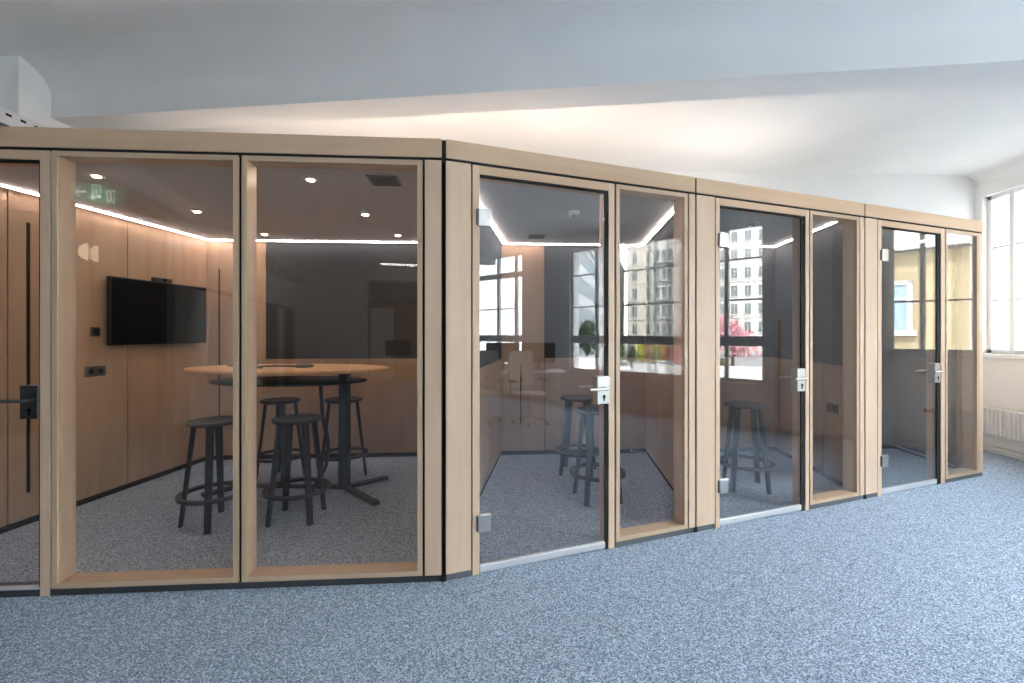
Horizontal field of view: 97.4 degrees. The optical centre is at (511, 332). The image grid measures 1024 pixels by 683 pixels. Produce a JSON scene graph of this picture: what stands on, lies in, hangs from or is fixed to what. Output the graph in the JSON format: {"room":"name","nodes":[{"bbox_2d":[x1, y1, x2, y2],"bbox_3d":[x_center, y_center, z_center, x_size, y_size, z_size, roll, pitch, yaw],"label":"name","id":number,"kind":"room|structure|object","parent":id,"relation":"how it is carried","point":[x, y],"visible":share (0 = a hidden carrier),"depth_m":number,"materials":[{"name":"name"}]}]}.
{"room":"open-plan office","nodes":[
{"label":"open-plan office","id":0,"kind":"room"},
{"bbox_2d":[0,55,72,127],"bbox_3d":[-3.546,-1.530,3.450,0.290,0.880,0.605,0,0,6],"label":"wall","id":1,"kind":"structure","parent":0,"point":[24,92],"depth_m":3.17,"materials":[{"name":"white paint"}]},
{"bbox_2d":[0,186,207,533],"bbox_3d":[-3.546,0.190,3.699,0.075,2.440,2.670,0,0,6],"label":"wall","id":2,"kind":"structure","parent":0,"point":[131,429],"depth_m":3.83,"materials":[{"name":"brown wood"}]},
{"bbox_2d":[84,365,105,376],"bbox_3d":[-3.498,0.320,3.779,0.012,0.086,0.170,0,0,6],"label":"wall socket","id":3,"kind":"object","parent":2,"relation":"attached to","point":[90,371],"visible":1,"depth_m":3.77,"materials":[{"name":"grey plastic"}]},
{"bbox_2d":[90,327,100,336],"bbox_3d":[-3.497,-0.010,3.779,0.014,0.080,0.080,0,0,6],"label":"light switch","id":4,"kind":"object","parent":2,"relation":"attached to","point":[94,331],"visible":1,"depth_m":3.77,"materials":[{"name":"grey plastic"}]},
{"bbox_2d":[107,276,205,345],"bbox_3d":[-3.393,-0.190,4.346,0.080,0.594,1.040,0,0,6],"label":"tv","id":5,"kind":"object","parent":2,"relation":"attached to","point":[139,312],"visible":1,"depth_m":4.22,"materials":[{"name":"black paint"}]},
{"bbox_2d":[151,277,171,282],"bbox_3d":[-3.377,-0.508,4.345,0.068,0.040,0.180,0,0,6],"label":"webcam","id":6,"kind":"object","parent":5,"relation":"on","point":[156,279],"visible":0.94,"depth_m":4.31,"materials":[{"name":"black paint"}]},
{"bbox_2d":[424,160,442,575],"bbox_3d":[-0.451,0.215,2.598,0.104,2.390,0.100,0,0,-4],"label":"wall","id":7,"kind":"structure","parent":0,"point":[433,169],"depth_m":2.55,"materials":[{"name":"brown wood"}]},
{"bbox_2d":[0,574,441,597],"bbox_3d":[-2.040,1.392,2.487,3.290,0.036,0.087,0,0,-4],"label":"trim","id":8,"kind":"structure","parent":7,"relation":"attached to","point":[436,578],"depth_m":2.47,"materials":[{"name":"black metal"}]},
{"bbox_2d":[241,155,423,581],"bbox_3d":[-1.002,0.197,2.571,1.002,2.354,0.120,0,0,-4],"label":"window","id":9,"kind":"structure","parent":7,"relation":"in","point":[250,572],"depth_m":2.54,"materials":[{"name":"brown wood"}]},
{"bbox_2d":[443,161,471,574],"bbox_3d":[-0.323,0.215,2.629,0.159,2.390,0.100,0,0,-21],"label":"wall","id":10,"kind":"structure","parent":0,"point":[457,178],"depth_m":2.58,"materials":[{"name":"brown wood"}]},
{"bbox_2d":[0,126,443,163],"bbox_3d":[-2.035,-1.036,2.496,3.300,0.132,0.110,0,0,-4],"label":"trim","id":11,"kind":"structure","parent":10,"relation":"attached to","point":[11,137],"depth_m":2.47,"materials":[{"name":"brown wood"}]},
{"bbox_2d":[441,574,446,581],"bbox_3d":[-0.388,1.393,2.560,0.028,0.034,0.024,0,0,-21],"label":"trim","id":12,"kind":"structure","parent":10,"relation":"attached to","point":[443,577],"depth_m":2.55,"materials":[{"name":"black metal"}]},
{"bbox_2d":[443,569,471,580],"bbox_3d":[-0.326,1.392,2.625,0.163,0.036,0.086,0,0,-21],"label":"trim","id":13,"kind":"structure","parent":10,"relation":"attached to","point":[469,572],"depth_m":2.59,"materials":[{"name":"grey metal"}]},
{"bbox_2d":[471,165,613,575],"bbox_3d":[0.209,0.215,2.802,0.972,2.390,0.180,0,0,-21],"label":"door","id":14,"kind":"structure","parent":10,"relation":"in","point":[602,387],"depth_m":2.89,"materials":[{"name":"brown wood"}]},
{"bbox_2d":[443,139,982,233],"bbox_3d":[2.113,-1.036,3.549,5.378,0.132,0.110,0,0,-21],"label":"trim","id":15,"kind":"structure","parent":10,"relation":"attached to","point":[455,151],"depth_m":3.13,"materials":[{"name":"brown wood"}]},
{"bbox_2d":[0,163,925,248],"bbox_3d":[0.548,-1.048,3.969,8.639,0.035,2.712,0,0,-4],"label":"ceiling","id":16,"kind":"structure","parent":0,"point":[290,207],"depth_m":3.72,"materials":[{"name":"grey paint"}]},
{"bbox_2d":[0,106,45,126],"bbox_3d":[-3.345,-1.264,3.439,0.102,0.393,2.000,0,0,0],"label":"cable tray","id":17,"kind":"object","parent":16,"relation":"on","point":[7,117],"visible":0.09,"depth_m":2.98,"materials":[{"name":"metal"}]},
{"bbox_2d":[87,173,105,178],"bbox_3d":[-2.712,-1.025,2.938,0.092,0.010,0.092,0,0,6],"label":"recessed light","id":18,"kind":"object","parent":16,"relation":"in","point":[95,175],"visible":1,"depth_m":2.92,"materials":[{"name":"white plastic"}]},
{"bbox_2d":[0,185,208,240],"bbox_3d":[-3.481,-1.022,3.712,0.012,0.009,2.510,0,0,6],"label":"led strip","id":19,"kind":"object","parent":16,"relation":"attached to","point":[0,185],"visible":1,"depth_m":3.90,"materials":[{"name":"plastic"}]},
{"bbox_2d":[190,209,203,212],"bbox_3d":[-2.657,-1.025,3.797,0.092,0.010,0.092,0,0,6],"label":"recessed light","id":20,"kind":"object","parent":16,"relation":"in","point":[192,210],"visible":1,"depth_m":3.78,"materials":[{"name":"white plastic"}]},
{"bbox_2d":[303,176,317,181],"bbox_3d":[-1.346,-1.025,3.007,0.092,0.010,0.092,0,0,6],"label":"recessed light","id":21,"kind":"object","parent":16,"relation":"in","point":[309,179],"visible":1,"depth_m":3.00,"materials":[{"name":"white plastic"}]},
{"bbox_2d":[209,240,416,242],"bbox_3d":[-1.762,-1.022,5.061,3.187,0.009,0.012,0,0,-4],"label":"led strip","id":22,"kind":"object","parent":16,"relation":"attached to","point":[209,240],"visible":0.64,"depth_m":5.03,"materials":[{"name":"plastic"}]},
{"bbox_2d":[360,213,370,215],"bbox_3d":[-1.268,-1.025,3.894,0.092,0.010,0.092,0,0,6],"label":"recessed light","id":23,"kind":"object","parent":16,"relation":"in","point":[362,214],"visible":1,"depth_m":3.88,"materials":[{"name":"white plastic"}]},
{"bbox_2d":[366,175,401,185],"bbox_3d":[-0.860,-1.024,3.034,0.200,0.012,0.200,0,0,-4],"label":"ceiling vent","id":24,"kind":"object","parent":16,"relation":"in","point":[375,180],"visible":1,"depth_m":3.01,"materials":[{"name":"grey plastic"}]},
{"bbox_2d":[527,234,545,238],"bbox_3d":[0.260,-1.024,4.781,0.180,0.012,0.180,0,0,-4],"label":"ceiling vent","id":25,"kind":"object","parent":16,"relation":"in","point":[530,236],"visible":1,"depth_m":4.76,"materials":[{"name":"grey plastic"}]},
{"bbox_2d":[504,243,640,245],"bbox_3d":[0.711,-1.022,5.213,1.604,0.009,0.012,0,0,-4],"label":"led strip","id":26,"kind":"object","parent":16,"relation":"attached to","point":[504,243],"visible":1,"depth_m":5.20,"materials":[{"name":"plastic"}]},
{"bbox_2d":[538,244,640,245],"bbox_3d":[0.711,-1.023,5.209,1.604,0.006,0.004,0,0,-4],"label":"diffuser","id":27,"kind":"object","parent":26,"relation":"attached to","point":[538,244],"depth_m":5.21,"materials":[{"name":"white plastic"}]},
{"bbox_2d":[568,210,579,216],"bbox_3d":[0.525,-1.009,3.815,0.104,0.042,0.104,0,0,6],"label":"smoke detector","id":28,"kind":"object","parent":16,"relation":"attached to","point":[573,213],"visible":1,"depth_m":3.78,"materials":[{"name":"white plastic"}]},
{"bbox_2d":[643,213,672,244],"bbox_3d":[1.425,-1.022,4.279,0.012,0.009,1.920,0,0,6],"label":"led strip","id":29,"kind":"object","parent":16,"relation":"attached to","point":[668,218],"visible":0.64,"depth_m":4.37,"materials":[{"name":"plastic"}]},
{"bbox_2d":[728,246,774,247],"bbox_3d":[2.407,-1.022,5.318,1.452,0.009,0.012,0,0,-4],"label":"led strip","id":30,"kind":"object","parent":16,"relation":"attached to","point":[728,246],"visible":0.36,"depth_m":5.34,"materials":[{"name":"plastic"}]},
{"bbox_2d":[747,221,758,226],"bbox_3d":[2.247,-1.009,4.197,0.104,0.042,0.104,0,0,6],"label":"smoke detector","id":31,"kind":"object","parent":16,"relation":"attached to","point":[753,223],"visible":1,"depth_m":4.17,"materials":[{"name":"white plastic"}]},
{"bbox_2d":[775,222,836,246],"bbox_3d":[3.044,-1.022,4.632,0.012,0.009,1.440,0,0,6],"label":"led strip","id":32,"kind":"object","parent":16,"relation":"attached to","point":[834,222],"visible":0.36,"depth_m":4.43,"materials":[{"name":"plastic"}]},
{"bbox_2d":[896,240,925,248],"bbox_3d":[4.584,-1.022,4.999,0.012,0.009,0.850,0,0,6],"label":"led strip","id":33,"kind":"object","parent":16,"relation":"attached to","point":[925,240],"visible":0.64,"depth_m":5.19,"materials":[{"name":"plastic"}]},
{"bbox_2d":[480,227,501,495],"bbox_3d":[-0.308,0.190,3.925,0.100,2.440,2.533,0,0,6],"label":"wall","id":34,"kind":"structure","parent":0,"point":[490,245],"depth_m":4.37,"materials":[{"name":"brown wood"}]},
{"bbox_2d":[0,448,1023,682],"bbox_3d":[-0.839,1.535,-1.165,11.790,0.250,16.100,0,0,6],"label":"floor","id":35,"kind":"structure","parent":0,"point":[924,584],"depth_m":2.42,"materials":[{"name":"carpet"}]},
{"bbox_2d":[175,416,232,534],"bbox_3d":[-2.214,1.028,3.350,0.472,0.765,0.472,0,0,23],"label":"bar stool","id":36,"kind":"object","parent":35,"relation":"on","point":[213,424],"visible":0.77,"depth_m":3.26,"materials":[{"name":"black paint"}]},
{"bbox_2d":[257,397,303,480],"bbox_3d":[-2.251,1.028,4.375,0.472,0.765,0.472,0,0,11],"label":"bar stool","id":37,"kind":"object","parent":35,"relation":"on","point":[280,402],"visible":0.71,"depth_m":4.27,"materials":[{"name":"black paint"}]},
{"bbox_2d":[184,364,390,505],"bbox_3d":[-2.007,0.858,4.088,1.868,1.096,0.940,0,0,2],"label":"table","id":38,"kind":"object","parent":35,"relation":"on","point":[344,380],"visible":0.76,"depth_m":4.03,"materials":[{"name":"brown wood"}]},
{"bbox_2d":[257,365,294,368],"bbox_3d":[-2.150,0.301,4.057,0.207,0.015,0.298,0,0,43],"label":"cable","id":39,"kind":"object","parent":38,"relation":"on","point":[262,366],"visible":0.88,"depth_m":4.10,"materials":[{"name":"grey plastic"}]},
{"bbox_2d":[209,376,366,386],"bbox_3d":[-2.021,0.435,4.088,1.400,0.020,0.760,0,0,2],"label":"shelf","id":40,"kind":"object","parent":38,"relation":"attached to","point":[265,381],"depth_m":3.94,"materials":[{"name":"black metal"}]},
{"bbox_2d":[294,364,313,367],"bbox_3d":[-1.889,0.295,4.094,0.164,0.030,0.164,0,0,6],"label":"puck","id":41,"kind":"object","parent":38,"relation":"on","point":[297,365],"visible":0.98,"depth_m":4.04,"materials":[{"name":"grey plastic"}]},
{"bbox_2d":[262,414,330,527],"bbox_3d":[-1.641,1.028,3.437,0.472,0.765,0.472,0,0,-5],"label":"bar stool","id":42,"kind":"object","parent":35,"relation":"on","point":[290,420],"visible":1,"depth_m":3.34,"materials":[{"name":"black paint"}]},
{"bbox_2d":[312,386,329,491],"bbox_3d":[-1.691,0.927,3.965,0.166,0.956,0.088,0,0,-18],"label":"spine","id":43,"kind":"object","parent":35,"relation":"on","point":[325,429],"visible":0.75,"depth_m":3.96,"materials":[{"name":"black metal"}]},
{"bbox_2d":[320,396,367,483],"bbox_3d":[-1.661,1.028,4.431,0.472,0.765,0.472,0,0,31],"label":"bar stool","id":44,"kind":"object","parent":35,"relation":"on","point":[354,399],"visible":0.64,"depth_m":4.39,"materials":[{"name":"black paint"}]},
{"bbox_2d":[555,394,598,476],"bbox_3d":[0.667,1.028,4.554,0.472,0.765,0.472,0,0,16],"label":"bar stool","id":45,"kind":"object","parent":35,"relation":"on","point":[564,453],"visible":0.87,"depth_m":4.47,"materials":[{"name":"black paint"}]},
{"bbox_2d":[570,405,625,506],"bbox_3d":[0.729,1.028,3.843,0.472,0.765,0.472,0,0,-11],"label":"bar stool","id":46,"kind":"object","parent":35,"relation":"on","point":[591,410],"visible":0.58,"depth_m":3.72,"materials":[{"name":"black paint"}]},
{"bbox_2d":[720,401,774,494],"bbox_3d":[2.138,1.028,4.119,0.472,0.765,0.472,0,0,11],"label":"bar stool","id":47,"kind":"object","parent":35,"relation":"on","point":[735,407],"visible":0.94,"depth_m":4.03,"materials":[{"name":"black paint"}]},
{"bbox_2d":[0,0,1023,174],"bbox_3d":[0.468,-2.100,-1.310,9.720,0.300,16.100,0,0,6],"label":"ceiling","id":48,"kind":"structure","parent":0,"point":[956,130],"depth_m":4.21,"materials":[{"name":"white paint"}]},
{"bbox_2d":[0,0,1023,129],"bbox_3d":[0.948,-1.771,3.011,9.120,0.362,1.005,0,0,6],"label":"ceiling beam","id":49,"kind":"structure","parent":0,"point":[543,54],"depth_m":2.90,"materials":[{"name":"white paint"}]},
{"bbox_2d":[208,241,894,459],"bbox_3d":[0.769,0.190,5.291,8.400,2.440,0.105,0,0,-4],"label":"wall","id":50,"kind":"structure","parent":0,"point":[318,302],"depth_m":5.20,"materials":[{"name":"brown wood"}]},
{"bbox_2d":[645,216,672,490],"bbox_3d":[1.502,0.190,4.281,0.100,2.440,2.041,0,0,6],"label":"wall","id":51,"kind":"structure","parent":0,"point":[659,250],"depth_m":4.50,"materials":[{"name":"brown wood"}]},
{"bbox_2d":[688,194,694,527],"bbox_3d":[1.253,0.215,3.220,0.065,2.390,0.100,0,0,-21],"label":"wall","id":52,"kind":"structure","parent":0,"point":[691,197],"depth_m":3.17,"materials":[{"name":"brown wood"}]},
{"bbox_2d":[614,184,687,541],"bbox_3d":[0.938,0.197,3.113,0.605,2.354,0.120,0,0,-21],"label":"window","id":53,"kind":"structure","parent":52,"relation":"in","point":[679,521],"depth_m":3.16,"materials":[{"name":"brown wood"}]},
{"bbox_2d":[695,195,714,526],"bbox_3d":[1.369,0.215,3.264,0.178,2.390,0.100,0,0,-21],"label":"wall","id":54,"kind":"structure","parent":0,"point":[704,205],"depth_m":3.21,"materials":[{"name":"brown wood"}]},
{"bbox_2d":[614,524,713,547],"bbox_3d":[1.054,1.392,3.143,0.840,0.036,0.086,0,0,-21],"label":"trim","id":55,"kind":"structure","parent":54,"relation":"attached to","point":[710,526],"depth_m":3.08,"materials":[{"name":"grey metal"}]},
{"bbox_2d":[714,198,808,527],"bbox_3d":[1.906,0.215,3.439,0.965,2.390,0.180,0,0,-21],"label":"door","id":56,"kind":"structure","parent":54,"relation":"in","point":[799,376],"depth_m":3.57,"materials":[{"name":"brown wood"}]},
{"bbox_2d":[775,222,842,486],"bbox_3d":[3.122,0.190,4.641,0.100,2.440,1.514,0,0,6],"label":"wall","id":57,"kind":"structure","parent":0,"point":[827,241],"depth_m":4.47,"materials":[{"name":"grey paint"}]},
{"bbox_2d":[827,402,837,413],"bbox_3d":[3.020,0.710,4.242,0.012,0.086,0.170,0,0,6],"label":"wall socket","id":58,"kind":"object","parent":57,"relation":"attached to","point":[833,408],"visible":1,"depth_m":4.23,"materials":[{"name":"grey plastic"}]},
{"bbox_2d":[657,171,974,219],"bbox_3d":[1.172,-0.280,5.703,9.370,3.380,2.004,0,0,6],"label":"wall","id":59,"kind":"structure","parent":0,"point":[946,195],"depth_m":5.52,"materials":[{"name":"white paint"}]},
{"bbox_2d":[945,472,981,482],"bbox_3d":[4.336,1.392,4.374,0.622,0.036,0.086,0,0,-21],"label":"trim","id":60,"kind":"structure","parent":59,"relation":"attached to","point":[976,474],"depth_m":4.33,"materials":[{"name":"grey metal"}]},
{"bbox_2d":[859,217,863,495],"bbox_3d":[2.947,0.215,3.856,0.068,2.390,0.100,0,0,-21],"label":"wall","id":61,"kind":"structure","parent":0,"point":[861,219],"depth_m":3.81,"materials":[{"name":"brown wood"}]},
{"bbox_2d":[809,210,858,504],"bbox_3d":[2.633,0.197,3.749,0.605,2.354,0.120,0,0,-21],"label":"window","id":62,"kind":"structure","parent":61,"relation":"in","point":[850,223],"depth_m":3.82,"materials":[{"name":"brown wood"}]},
{"bbox_2d":[864,218,876,494],"bbox_3d":[3.060,0.215,3.899,0.166,2.390,0.100,0,0,-21],"label":"wall","id":63,"kind":"structure","parent":0,"point":[870,225],"depth_m":3.85,"materials":[{"name":"brown wood"}]},
{"bbox_2d":[809,492,876,509],"bbox_3d":[2.748,1.392,3.779,0.840,0.036,0.086,0,0,-21],"label":"trim","id":64,"kind":"structure","parent":63,"relation":"attached to","point":[855,498],"depth_m":3.72,"materials":[{"name":"grey metal"}]},
{"bbox_2d":[877,220,944,495],"bbox_3d":[3.596,0.215,4.074,0.975,2.390,0.180,0,0,-21],"label":"door","id":65,"kind":"structure","parent":63,"relation":"in","point":[935,237],"depth_m":4.20,"materials":[{"name":"brown wood"}]},
{"bbox_2d":[894,236,961,468],"bbox_3d":[4.659,0.190,5.036,0.112,2.440,1.068,0,0,6],"label":"wall","id":66,"kind":"structure","parent":0,"point":[909,261],"depth_m":5.12,"materials":[{"name":"brown wood"}]},
{"bbox_2d":[979,233,982,472],"bbox_3d":[4.595,0.215,4.485,0.072,2.390,0.120,0,0,-21],"label":"wall","id":67,"kind":"structure","parent":0,"point":[980,234],"depth_m":4.43,"materials":[{"name":"brown wood"}]},
{"bbox_2d":[945,229,978,478],"bbox_3d":[4.306,0.197,4.377,0.561,2.354,0.120,0,0,-21],"label":"window","id":68,"kind":"structure","parent":67,"relation":"in","point":[970,240],"depth_m":4.44,"materials":[{"name":"brown wood"}]},
{"bbox_2d":[975,171,1023,455],"bbox_3d":[5.075,-0.280,-1.771,0.340,3.380,16.200,0,0,6],"label":"wall","id":69,"kind":"structure","parent":0,"point":[1003,378],"depth_m":5.42,"materials":[{"name":"beige paint"}]},
{"bbox_2d":[964,151,1023,187],"bbox_3d":[4.826,-1.875,-1.844,0.180,0.170,15.400,0,0,6],"label":"cove","id":70,"kind":"object","parent":69,"relation":"attached to","point":[1014,164],"depth_m":5.21,"materials":[{"name":"white paint"}]},
{"bbox_2d":[983,186,1023,358],"bbox_3d":[5.745,-0.680,4.523,0.380,1.940,1.980,0,0,6],"label":"window","id":71,"kind":"structure","parent":69,"relation":"in","point":[1015,242],"depth_m":5.19,"materials":[{"name":"white paint"}]},
{"bbox_2d":[983,406,1023,442],"bbox_3d":[5.556,1.092,4.544,0.096,0.435,1.740,0,0,6],"label":"radiator","id":72,"kind":"object","parent":69,"relation":"attached to","point":[1007,424],"visible":0.92,"depth_m":5.11,"materials":[{"name":"white metal"}]},
{"bbox_2d":[983,446,1023,460],"bbox_3d":[4.880,1.387,-1.951,0.028,0.045,15.200,0,0,6],"label":"baseboard","id":73,"kind":"structure","parent":69,"relation":"attached to","point":[993,450],"depth_m":5.17,"materials":[{"name":"white paint"}]},
{"bbox_2d":[983,442,1023,453],"bbox_3d":[5.530,1.349,4.133,0.026,0.083,2.762,0,0,6],"label":"pipe","id":74,"kind":"object","parent":69,"relation":"attached to","point":[986,443],"visible":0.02,"depth_m":5.15,"materials":[{"name":"white metal"}]},
{"bbox_3d":[-3.569,0.215,2.388,0.237,2.390,0.100,0,0,-4],"label":"wall","id":75,"kind":"structure","parent":0,"visible":0},
{"bbox_2d":[0,149,51,595],"bbox_3d":[-2.967,0.215,2.403,0.977,2.390,0.180,0,0,-4],"label":"door","id":76,"kind":"structure","parent":75,"relation":"in","point":[35,401],"depth_m":2.41,"materials":[{"name":"brown wood"}]},
{"bbox_2d":[52,151,240,588],"bbox_3d":[-1.991,0.197,2.504,0.981,2.354,0.120,0,0,-4],"label":"window","id":77,"kind":"structure","parent":75,"relation":"in","point":[64,575],"depth_m":2.47,"materials":[{"name":"brown wood"}]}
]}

